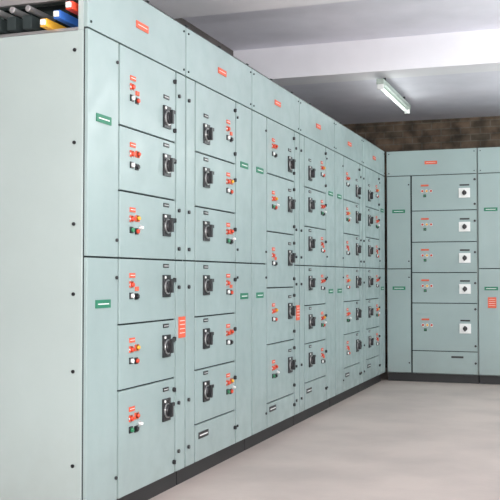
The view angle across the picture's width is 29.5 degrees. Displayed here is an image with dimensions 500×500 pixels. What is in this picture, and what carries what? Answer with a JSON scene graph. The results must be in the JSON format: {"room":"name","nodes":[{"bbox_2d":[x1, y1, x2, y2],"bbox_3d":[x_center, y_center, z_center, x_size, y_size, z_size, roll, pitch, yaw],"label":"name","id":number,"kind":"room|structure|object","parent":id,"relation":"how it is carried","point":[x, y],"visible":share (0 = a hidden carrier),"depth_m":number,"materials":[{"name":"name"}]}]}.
{"room":"electrical room","nodes":[
{"label":"electrical room","id":0,"kind":"room"},
{"bbox_2d":[175,18,232,54],"bbox_3d":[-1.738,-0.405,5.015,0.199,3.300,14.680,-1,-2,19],"label":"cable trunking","id":1,"kind":"structure","parent":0,"point":[181,20],"depth_m":8.54,"materials":[{"name":"paint"}]},
{"bbox_2d":[149,368,499,499],"bbox_3d":[1.564,1.262,3.804,7.200,0.100,15.080,-1,-2,19],"label":"floor","id":2,"kind":"structure","parent":0,"point":[388,440],"depth_m":5.87,"materials":[{"name":"beige concrete"}]},
{"bbox_2d":[0,0,185,499],"bbox_3d":[-0.847,0.015,4.640,0.760,2.440,1.107,-1,-2,19],"label":"tall cabinet","id":3,"kind":"object","parent":2,"relation":"on","point":[93,318],"visible":1,"depth_m":4.17,"materials":[{"name":"metal"}]},
{"bbox_2d":[143,0,378,147],"bbox_3d":[0.256,-1.152,7.415,0.310,0.050,5.930,-1,-2,19],"label":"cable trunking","id":4,"kind":"object","parent":3,"relation":"on","point":[146,1],"visible":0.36,"depth_m":6.05,"materials":[{"name":"grey metal"}]},
{"bbox_2d":[176,28,251,484],"bbox_3d":[-0.485,0.044,5.668,0.760,2.440,1.066,-1,-2,19],"label":"tall cabinet","id":5,"kind":"object","parent":2,"relation":"on","point":[218,86],"visible":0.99,"depth_m":5.47,"materials":[{"name":"metal"}]},
{"bbox_2d":[244,69,299,449],"bbox_3d":[-0.130,0.073,6.677,0.760,2.440,1.066,-1,-2,19],"label":"tall cabinet","id":6,"kind":"object","parent":2,"relation":"on","point":[275,307],"visible":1,"depth_m":6.51,"materials":[{"name":"metal"}]},
{"bbox_2d":[293,99,334,425],"bbox_3d":[0.226,0.102,7.686,0.760,2.440,1.066,-1,-2,19],"label":"tall cabinet","id":7,"kind":"object","parent":2,"relation":"on","point":[316,133],"visible":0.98,"depth_m":7.50,"materials":[{"name":"metal"}]},
{"bbox_2d":[330,121,362,406],"bbox_3d":[0.581,0.130,8.694,0.760,2.440,1.066,-1,-2,19],"label":"tall cabinet","id":8,"kind":"object","parent":2,"relation":"on","point":[348,266],"visible":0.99,"depth_m":8.54,"materials":[{"name":"metal"}]},
{"bbox_2d":[358,138,384,391],"bbox_3d":[0.936,0.159,9.703,0.760,2.440,1.066,-1,-2,19],"label":"tall cabinet","id":9,"kind":"object","parent":2,"relation":"on","point":[373,190],"visible":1,"depth_m":9.55,"materials":[{"name":"metal"}]},
{"bbox_2d":[387,148,479,383],"bbox_3d":[1.995,0.174,10.225,0.948,2.440,0.645,-1,-2,19],"label":"tall cabinet","id":10,"kind":"object","parent":2,"relation":"on","point":[433,301],"visible":1,"depth_m":9.96,"materials":[{"name":"metal"}]},
{"bbox_2d":[477,147,499,384],"bbox_3d":[2.893,0.165,9.909,0.948,2.440,0.645,-1,-2,19],"label":"tall cabinet","id":11,"kind":"object","parent":2,"relation":"on","point":[488,158],"visible":1,"depth_m":9.77,"materials":[{"name":"metal"}]},
{"bbox_2d":[183,0,499,123],"bbox_3d":[1.564,-2.012,3.897,7.200,0.450,15.080,-1,-2,19],"label":"ceiling","id":12,"kind":"structure","parent":0,"point":[477,94],"depth_m":8.68,"materials":[{"name":"white paint"}]},
{"bbox_2d":[148,0,358,18],"bbox_3d":[2.215,-1.884,5.743,6.800,0.299,0.500,-1,-2,19],"label":"ceiling beam","id":13,"kind":"structure","parent":12,"relation":"attached to","point":[175,9],"depth_m":6.64,"materials":[{"name":"white paint"}]},
{"bbox_2d":[233,28,499,85],"bbox_3d":[3.103,-1.882,8.267,6.800,0.442,0.349,-1,-2,19],"label":"ceiling beam","id":14,"kind":"structure","parent":12,"relation":"attached to","point":[477,50],"depth_m":8.79,"materials":[{"name":"white paint"}]},
{"bbox_2d":[376,78,410,113],"bbox_3d":[1.452,-1.554,9.529,0.070,0.145,1.450,-1,-2,19],"label":"fitting","id":15,"kind":"object","parent":12,"relation":"hanging from","point":[383,85],"visible":1,"depth_m":9.36,"materials":[{"name":"white plastic"}]},
{"bbox_2d":[342,116,499,367],"bbox_3d":[4.035,-0.238,10.868,7.200,3.300,0.199,-1,-2,19],"label":"wall","id":16,"kind":"structure","parent":0,"point":[472,132],"depth_m":11.48,"materials":[{"name":"brown brick"}]}
]}

